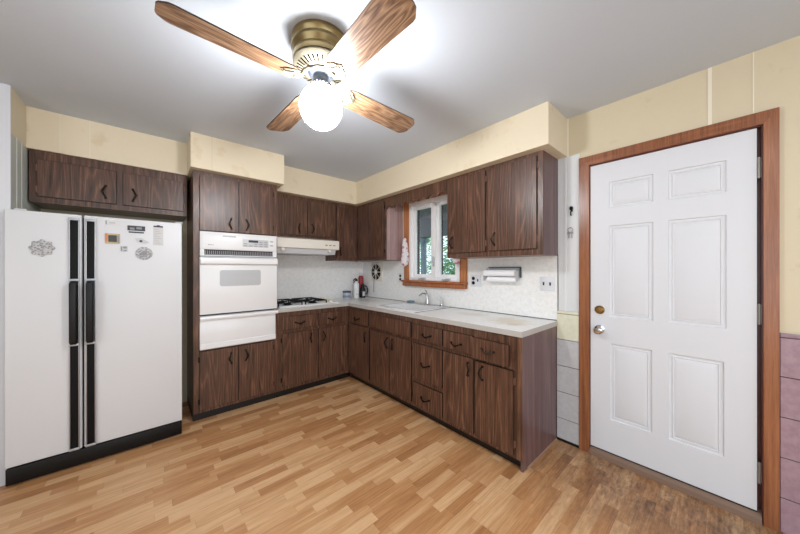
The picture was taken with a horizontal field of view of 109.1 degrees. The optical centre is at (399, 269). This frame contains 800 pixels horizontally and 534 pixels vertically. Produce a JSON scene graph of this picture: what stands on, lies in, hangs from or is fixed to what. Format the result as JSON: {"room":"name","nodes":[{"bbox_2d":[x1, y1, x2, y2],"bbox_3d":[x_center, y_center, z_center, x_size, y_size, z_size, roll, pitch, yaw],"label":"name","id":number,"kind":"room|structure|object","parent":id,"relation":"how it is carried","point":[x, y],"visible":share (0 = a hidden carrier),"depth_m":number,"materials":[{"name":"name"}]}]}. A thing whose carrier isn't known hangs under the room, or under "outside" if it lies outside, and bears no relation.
{"room":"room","nodes":[
{"label":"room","id":0,"kind":"room"},
{"bbox_2d":[11,87,40,211],"bbox_3d":[-2.696,0.095,1.974,0.151,2.481,0.635,0,0,-41],"label":"wall","id":1,"kind":"structure","parent":0,"point":[19,152],"depth_m":1.90,"materials":[{"name":"grey paint"}]},
{"bbox_2d":[0,83,10,486],"bbox_3d":[-2.491,0.095,1.723,0.168,2.480,0.013,0,0,-41],"label":"board","id":2,"kind":"object","parent":1,"relation":"attached to","point":[5,90],"visible":0.45,"depth_m":1.76,"materials":[{"name":"white paint"}]},
{"bbox_2d":[41,208,348,401],"bbox_3d":[-2.347,0.094,2.770,4.926,2.481,0.100,0,0,-41],"label":"wall","id":3,"kind":"structure","parent":0,"point":[184,225],"depth_m":2.86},
{"bbox_2d":[29,149,186,220],"bbox_3d":[-2.382,-0.668,2.419,0.896,0.374,0.379,0,0,-41],"label":"upper cabinet","id":4,"kind":"object","parent":3,"relation":"attached to","point":[62,182],"visible":1,"depth_m":2.26,"materials":[{"name":"brown wood"}]},
{"bbox_2d":[277,193,334,239],"bbox_3d":[-1.212,-0.615,3.478,0.811,0.484,0.330,0,0,-41],"label":"upper cabinet","id":5,"kind":"object","parent":3,"relation":"attached to","point":[297,216],"visible":0.86,"depth_m":3.38,"materials":[{"name":"brown wood"}]},
{"bbox_2d":[277,236,338,255],"bbox_3d":[-1.178,-0.272,3.389,0.742,0.198,0.498,0,0,-41],"label":"range hood","id":6,"kind":"object","parent":3,"relation":"attached to","point":[296,246],"visible":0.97,"depth_m":3.21,"materials":[{"name":"white metal"}]},
{"bbox_2d":[277,255,362,301],"bbox_3d":[-1.090,0.019,3.803,1.422,0.774,0.006,0,0,-41],"label":"backsplash","id":7,"kind":"structure","parent":3,"relation":"attached to","point":[297,276],"depth_m":3.76,"materials":[{"name":"white tile"}]},
{"bbox_2d":[325,202,357,260],"bbox_3d":[-0.781,-0.484,3.858,0.336,0.746,0.330,0,0,-41],"label":"upper cabinet","id":8,"kind":"object","parent":3,"relation":"attached to","point":[346,216],"visible":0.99,"depth_m":3.75,"materials":[{"name":"brown wood"}]},
{"bbox_2d":[26,101,566,205],"bbox_3d":[-0.785,-1.003,2.222,3.058,0.290,2.784,0,0,-41],"label":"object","id":9,"kind":"structure","parent":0,"point":[540,127],"depth_m":2.43,"materials":[{"name":"paint"}]},
{"bbox_2d":[386,179,446,208],"bbox_3d":[0.146,-0.789,3.072,0.018,0.139,0.941,0,0,-41],"label":"valance board","id":10,"kind":"object","parent":9,"relation":"attached to","point":[436,188],"visible":0.99,"depth_m":3.02,"materials":[{"name":"brown wood"}]},
{"bbox_2d":[0,361,784,533],"bbox_3d":[-0.307,1.363,0.448,4.926,0.060,6.280,0,0,-41],"label":"floor","id":11,"kind":"structure","parent":0,"point":[341,456],"depth_m":1.75,"materials":[{"name":"brown wood"}]},
{"bbox_2d":[4,208,182,486],"bbox_3d":[-2.256,0.478,2.220,0.864,1.712,0.687,0,0,-41],"label":"refrigerator","id":12,"kind":"object","parent":11,"relation":"on","point":[93,328],"visible":1,"depth_m":1.94,"materials":[{"name":"white metal"}]},
{"bbox_2d":[28,239,54,255],"bbox_3d":[-2.281,-0.136,1.816,0.110,0.110,0.006,0,0,-41],"label":"magnet","id":13,"kind":"object","parent":12,"relation":"attached to","point":[41,247],"visible":1,"depth_m":1.81},
{"bbox_2d":[105,233,119,243],"bbox_3d":[-2.042,-0.217,2.024,0.075,0.071,0.008,0,0,-41],"label":"photo magnet","id":14,"kind":"object","parent":12,"relation":"attached to","point":[110,238],"visible":1,"depth_m":2.02,"materials":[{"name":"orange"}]},
{"bbox_2d":[108,235,116,241],"bbox_3d":[-2.040,-0.217,2.022,0.042,0.048,0.002,0,0,-41],"label":"picture","id":15,"kind":"object","parent":14,"relation":"attached to","point":[111,238],"depth_m":2.02,"materials":[{"name":"grey"}]},
{"bbox_2d":[106,220,119,224],"bbox_3d":[-2.042,-0.330,2.026,0.072,0.027,0.004,0,0,-41],"label":"note card","id":16,"kind":"object","parent":12,"relation":"attached to","point":[107,222],"visible":1,"depth_m":2.03,"materials":[{"name":"white paper"}]},
{"bbox_2d":[120,246,127,251],"bbox_3d":[-1.999,-0.148,2.064,0.038,0.040,0.005,0,0,-41],"label":"magnet","id":17,"kind":"object","parent":12,"relation":"attached to","point":[122,248],"visible":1,"depth_m":2.06,"materials":[{"name":"grey plastic"}]},
{"bbox_2d":[127,225,144,233],"bbox_3d":[-1.950,-0.294,2.108,0.096,0.053,0.004,0,0,-41],"label":"magnet","id":18,"kind":"object","parent":12,"relation":"attached to","point":[129,227],"visible":1,"depth_m":2.10,"materials":[{"name":"grey plastic"}]},
{"bbox_2d":[135,238,148,243],"bbox_3d":[-1.925,-0.211,2.128,0.082,0.042,0.006,0,0,-41],"label":"magnet","id":19,"kind":"object","parent":12,"relation":"attached to","point":[140,240],"visible":1,"depth_m":2.12,"materials":[{"name":"grey plastic"}]},
{"bbox_2d":[135,247,152,259],"bbox_3d":[-1.917,-0.118,2.134,0.096,0.096,0.008,0,0,-41],"label":"magnet","id":20,"kind":"object","parent":12,"relation":"attached to","point":[144,253],"visible":1,"depth_m":2.13,"materials":[{"name":"grey plastic"}]},
{"bbox_2d":[153,225,162,245],"bbox_3d":[-1.856,-0.260,2.188,0.059,0.154,0.008,0,0,-41],"label":"list","id":21,"kind":"object","parent":12,"relation":"attached to","point":[157,231],"visible":1,"depth_m":2.19,"materials":[{"name":"grey paper"}]},
{"bbox_2d":[187,170,276,420],"bbox_3d":[-1.687,0.238,2.875,0.696,2.188,0.611,0,0,-41],"label":"tall cabinet","id":22,"kind":"object","parent":11,"relation":"on","point":[223,379],"visible":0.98,"depth_m":2.63,"materials":[{"name":"brown wood"}]},
{"bbox_2d":[199,231,277,350],"bbox_3d":[-1.641,0.185,2.846,0.644,1.036,0.556,0,0,-41],"label":"oven","id":23,"kind":"object","parent":22,"relation":"in","point":[238,272],"visible":1,"depth_m":2.63,"materials":[{"name":"white metal"}]},
{"bbox_2d":[276,306,349,397],"bbox_3d":[-1.089,0.888,3.399,0.888,0.886,0.611,0,0,-41],"label":"base cabinet","id":24,"kind":"object","parent":11,"relation":"on","point":[312,345],"visible":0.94,"depth_m":3.14,"materials":[{"name":"brown wood"}]},
{"bbox_2d":[277,297,556,337],"bbox_3d":[-0.193,0.425,2.781,1.422,0.037,2.712,0,0,-41],"label":"countertop","id":25,"kind":"structure","parent":24,"relation":"on","point":[511,325],"depth_m":2.44,"materials":[{"name":"white laminate"}]},
{"bbox_2d":[277,297,337,307],"bbox_3d":[-1.146,0.378,3.355,0.697,0.056,0.445,0,0,-41],"label":"gas cooktop","id":26,"kind":"object","parent":25,"relation":"in","point":[293,302],"visible":0.96,"depth_m":3.26,"materials":[{"name":"white metal"}]},
{"bbox_2d":[343,290,350,298],"bbox_3d":[-0.737,0.353,3.956,0.114,0.106,0.114,0,0,-41],"label":"storage jar","id":27,"kind":"object","parent":25,"relation":"on","point":[346,294],"visible":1,"depth_m":3.91,"materials":[{"name":"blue glass"}]},
{"bbox_2d":[353,278,358,297],"bbox_3d":[-0.621,0.264,4.047,0.087,0.283,0.088,0,0,-5],"label":"fire extinguisher","id":28,"kind":"object","parent":25,"relation":"on","point":[356,284],"visible":1,"depth_m":4.02,"materials":[{"name":"white metal"}]},
{"bbox_2d":[358,273,362,296],"bbox_3d":[-0.574,0.229,4.179,0.076,0.352,0.076,0,0,-41],"label":"bottle","id":29,"kind":"object","parent":25,"relation":"on","point":[360,278],"visible":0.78,"depth_m":4.14,"materials":[{"name":"red paint"}]},
{"bbox_2d":[360,283,367,297],"bbox_3d":[-0.519,0.305,4.087,0.121,0.201,0.082,0,0,-41],"label":"flask","id":30,"kind":"object","parent":25,"relation":"on","point":[362,288],"visible":1,"depth_m":4.05,"materials":[{"name":"black plastic"}]},
{"bbox_2d":[376,302,450,312],"bbox_3d":[0.129,0.489,3.063,0.517,0.184,0.635,0,0,-41],"label":"sink","id":31,"kind":"object","parent":25,"relation":"in","point":[405,306],"visible":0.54,"depth_m":3.13,"materials":[{"name":"white ceramic"}]},
{"bbox_2d":[389,304,433,309],"bbox_3d":[0.107,0.494,3.044,0.335,0.176,0.514,0,0,-41],"label":"basin","id":32,"kind":"object","parent":31,"relation":"in","point":[401,306],"depth_m":3.21,"materials":[{"name":"white ceramic"}]},
{"bbox_2d":[437,296,443,306],"bbox_3d":[0.426,0.340,3.031,0.074,0.113,0.047,0,0,22],"label":"sprayer","id":33,"kind":"object","parent":31,"relation":"on","point":[438,297],"visible":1,"depth_m":3.02,"materials":[{"name":"silver metal"}]},
{"bbox_2d":[417,289,437,305],"bbox_3d":[0.274,0.308,3.154,0.132,0.178,0.270,0,0,-41],"label":"faucet","id":34,"kind":"object","parent":25,"relation":"on","point":[426,294],"visible":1,"depth_m":3.17,"materials":[{"name":"silver metal"}]},
{"bbox_2d":[349,306,374,388],"bbox_3d":[-0.272,0.887,3.470,0.633,0.886,0.451,0,0,-41],"label":"base cabinet","id":35,"kind":"object","parent":11,"relation":"on","point":[359,318],"visible":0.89,"depth_m":3.25,"materials":[{"name":"brown wood"}]},
{"bbox_2d":[370,310,417,411],"bbox_3d":[0.100,0.887,3.045,0.634,0.886,0.677,0,0,-41],"label":"base cabinet","id":36,"kind":"object","parent":11,"relation":"on","point":[391,340],"visible":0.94,"depth_m":2.81,"materials":[{"name":"brown wood"}]},
{"bbox_2d":[412,318,448,427],"bbox_3d":[0.442,0.887,2.656,0.633,0.886,0.364,0,0,-41],"label":"base cabinet","id":37,"kind":"object","parent":11,"relation":"on","point":[427,336],"visible":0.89,"depth_m":2.45,"materials":[{"name":"brown wood"}]},
{"bbox_2d":[443,324,556,471],"bbox_3d":[0.768,0.886,2.259,0.667,0.886,0.658,0,0,-41],"label":"base cabinet","id":38,"kind":"object","parent":11,"relation":"on","point":[500,390],"visible":1,"depth_m":2.03,"materials":[{"name":"brown wood"}]},
{"bbox_2d":[0,0,799,181],"bbox_3d":[-0.310,-1.188,0.447,4.926,0.080,6.280,0,0,-41],"label":"ceiling","id":39,"kind":"structure","parent":0,"point":[462,68],"depth_m":1.57,"materials":[{"name":"paint"}]},
{"bbox_2d":[154,0,415,132],"bbox_3d":[-0.403,-0.929,1.442,0.957,0.438,0.972,0,0,2],"label":"ceiling fan","id":40,"kind":"object","parent":39,"relation":"hanging from","point":[325,56],"visible":1,"depth_m":1.31,"materials":[{"name":"brown wood"}]},
{"bbox_2d":[420,204,446,238],"bbox_3d":[-0.134,-0.920,5.670,2.218,0.500,8.300,0,0,-41],"label":"ceiling","id":41,"kind":"structure","parent":0,"point":[425,214],"depth_m":5.81,"materials":[{"name":"grey"}]},
{"bbox_2d":[487,276,517,282],"bbox_3d":[0.909,0.092,2.539,0.050,0.050,0.283,0,0,-41],"label":"paper roll","id":42,"kind":"object","parent":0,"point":[489,278],"visible":0.95,"depth_m":2.52,"materials":[{"name":"white paper"}]},
{"bbox_2d":[370,35,799,334],"bbox_3d":[1.531,0.089,1.995,0.120,2.481,6.180,0,0,-41],"label":"wall","id":43,"kind":"structure","parent":0,"point":[679,105],"depth_m":1.55,"materials":[{"name":"beige paint"}]},
{"bbox_2d":[352,198,402,261],"bbox_3d":[-0.368,-0.485,3.843,0.294,0.746,0.896,0,0,-41],"label":"upper cabinet","id":44,"kind":"object","parent":43,"relation":"attached to","point":[380,229],"visible":0.94,"depth_m":3.55,"materials":[{"name":"brown wood"}]},
{"bbox_2d":[401,192,467,288],"bbox_3d":[0.392,-0.329,3.241,0.185,1.062,0.955,0,0,-41],"label":"window","id":45,"kind":"structure","parent":43,"relation":"in","point":[412,276],"depth_m":3.25,"materials":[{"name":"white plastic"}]},
{"bbox_2d":[401,236,408,265],"bbox_3d":[0.065,-0.221,3.471,0.098,0.371,0.117,0,0,-41],"label":"oven mitt","id":46,"kind":"object","parent":45,"relation":"hanging from","point":[405,255],"visible":1,"depth_m":3.44,"materials":[{"name":"fabric"}]},
{"bbox_2d":[452,258,459,264],"bbox_3d":[0.576,-0.221,2.885,0.088,0.347,0.082,0,0,-2],"label":"oven mitt","id":47,"kind":"object","parent":45,"relation":"hanging from","point":[455,261],"visible":0.29,"depth_m":2.87,"materials":[{"name":"fabric"}]},
{"bbox_2d":[363,256,557,320],"bbox_3d":[0.343,0.146,3.249,0.010,0.516,2.714,0,0,-41],"label":"backsplash","id":48,"kind":"structure","parent":43,"relation":"attached to","point":[525,298],"depth_m":2.66,"materials":[{"name":"grey"}]},
{"bbox_2d":[371,263,382,291],"bbox_3d":[-0.330,0.117,3.992,0.030,0.410,0.256,0,0,-41],"label":"exhaust fan","id":49,"kind":"object","parent":48,"relation":"attached to","point":[376,268],"visible":1,"depth_m":3.97,"materials":[{"name":"beige metal"}]},
{"bbox_2d":[371,264,380,279],"bbox_3d":[-0.338,0.040,3.985,0.010,0.230,0.230,0,0,-41],"label":"grille","id":50,"kind":"object","parent":49,"relation":"attached to","point":[375,268],"depth_m":3.98,"materials":[{"name":"beige metal"}]},
{"bbox_2d":[471,275,480,286],"bbox_3d":[0.738,0.114,2.786,0.016,0.115,0.115,0,0,-41],"label":"wall outlet","id":51,"kind":"object","parent":48,"relation":"attached to","point":[475,279],"visible":1,"depth_m":2.78,"materials":[{"name":"white paint"}]},
{"bbox_2d":[483,267,521,281],"bbox_3d":[0.907,0.044,2.541,0.085,0.128,0.332,0,0,-41],"label":"holder","id":52,"kind":"object","parent":48,"relation":"attached to","point":[518,274],"visible":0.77,"depth_m":2.51,"materials":[{"name":"grey metal"}]},
{"bbox_2d":[483,270,516,276],"bbox_3d":[0.884,0.034,2.532,0.058,0.058,0.304,0,0,-41],"label":"paper roll","id":53,"kind":"object","parent":52,"relation":"in","point":[511,273],"visible":0.98,"depth_m":2.50,"materials":[{"name":"white paper"}]},
{"bbox_2d":[540,277,554,290],"bbox_3d":[1.179,0.118,2.283,0.016,0.115,0.115,0,0,-41],"label":"light switch","id":54,"kind":"object","parent":48,"relation":"attached to","point":[546,283],"visible":1,"depth_m":2.28,"materials":[{"name":"white paint"}]},
{"bbox_2d":[447,150,557,258],"bbox_3d":[0.827,-0.482,2.458,0.324,0.754,0.878,0,0,-41],"label":"upper cabinet","id":55,"kind":"object","parent":43,"relation":"attached to","point":[509,208],"visible":1,"depth_m":2.25,"materials":[{"name":"brown wood"}]},
{"bbox_2d":[565,157,566,310],"bbox_3d":[1.272,-0.269,2.189,0.005,1.180,0.012,0,0,-41],"label":"trim","id":56,"kind":"structure","parent":43,"relation":"attached to","point":[565,157],"depth_m":2.19,"materials":[{"name":"white wood"}]},
{"bbox_2d":[557,310,578,444],"bbox_3d":[1.282,0.826,2.176,0.017,1.008,0.154,0,0,-41],"label":"wall tile","id":57,"kind":"structure","parent":43,"relation":"attached to","point":[567,322],"depth_m":2.17,"materials":[{"name":"grey tile"}]},
{"bbox_2d":[567,119,568,156],"bbox_3d":[1.284,-1.005,2.180,0.004,0.291,0.010,0,0,-41],"label":"trim","id":58,"kind":"structure","parent":43,"relation":"attached to","point":[567,119],"depth_m":2.18,"materials":[{"name":"beige wood"}]},
{"bbox_2d":[557,437,578,447],"bbox_3d":[1.278,1.320,2.172,0.002,0.020,0.152,0,0,-41],"label":"baseboard","id":59,"kind":"structure","parent":43,"relation":"attached to","point":[558,438],"depth_m":2.17,"materials":[{"name":"black"}]},
{"bbox_2d":[558,107,779,531],"bbox_3d":[1.599,0.235,1.854,0.165,2.189,1.044,0,0,-41],"label":"door","id":60,"kind":"structure","parent":43,"relation":"in","point":[679,233],"depth_m":1.71,"materials":[{"name":"white wood"}]},
{"bbox_2d":[708,67,711,124],"bbox_3d":[1.770,-0.987,1.627,0.003,0.328,0.016,0,0,-41],"label":"trim","id":61,"kind":"structure","parent":43,"relation":"attached to","point":[710,68],"depth_m":1.62,"materials":[{"name":"beige wood"}]},
{"bbox_2d":[753,52,753,113],"bbox_3d":[1.873,-0.987,1.510,0.003,0.328,0.005,0,0,-41],"label":"trim","id":62,"kind":"structure","parent":43,"relation":"attached to","point":[753,52],"depth_m":1.51,"materials":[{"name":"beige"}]},
{"bbox_2d":[780,333,799,533],"bbox_3d":[2.227,0.825,1.099,0.017,1.008,0.916,0,0,-41],"label":"wall tile","id":63,"kind":"structure","parent":43,"relation":"attached to","point":[789,343],"depth_m":1.42,"materials":[{"name":"pink tile"}]},
{"label":"outside","id":64,"kind":"structure","parent":0,"visible":0},
{"bbox_3d":[2.917,1.774,9.211,11.468,0.100,22.000,0,0,-41],"label":"ground","id":65,"kind":"structure","parent":64,"visible":0},
{"bbox_2d":[420,238,430,271],"bbox_3d":[0.220,-0.555,12.808,2.768,4.570,3.382,0,0,-41],"label":"tree","id":66,"kind":"object","parent":65,"relation":"on","point":[427,238],"visible":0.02,"depth_m":12.37,"materials":[{"name":"green plant"}]},
{"bbox_2d":[420,238,430,273],"bbox_3d":[0.855,-0.950,19.451,3.662,5.569,4.157,0,0,-44],"label":"tree","id":67,"kind":"object","parent":65,"relation":"on","point":[430,238],"visible":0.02,"depth_m":18.63,"materials":[{"name":"green plant"}]},
{"bbox_2d":[427,236,454,274],"bbox_3d":[2.454,-0.019,9.665,2.738,3.614,3.012,0,0,-41],"label":"tree","id":68,"kind":"object","parent":65,"relation":"on","point":[452,271],"visible":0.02,"depth_m":9.89,"materials":[{"name":"green plant"}]},
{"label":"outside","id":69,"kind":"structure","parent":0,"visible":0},
{"bbox_3d":[-0.131,1.390,5.672,2.218,0.080,8.300,0,0,-41],"label":"floor","id":70,"kind":"structure","parent":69,"visible":0},
{"bbox_2d":[420,238,428,273],"bbox_3d":[0.511,0.339,6.089,0.150,2.019,0.150,0,0,-41],"label":"porch post","id":71,"kind":"object","parent":70,"relation":"on","point":[423,241],"visible":0.4,"depth_m":6.05,"materials":[{"name":"blue paint"}]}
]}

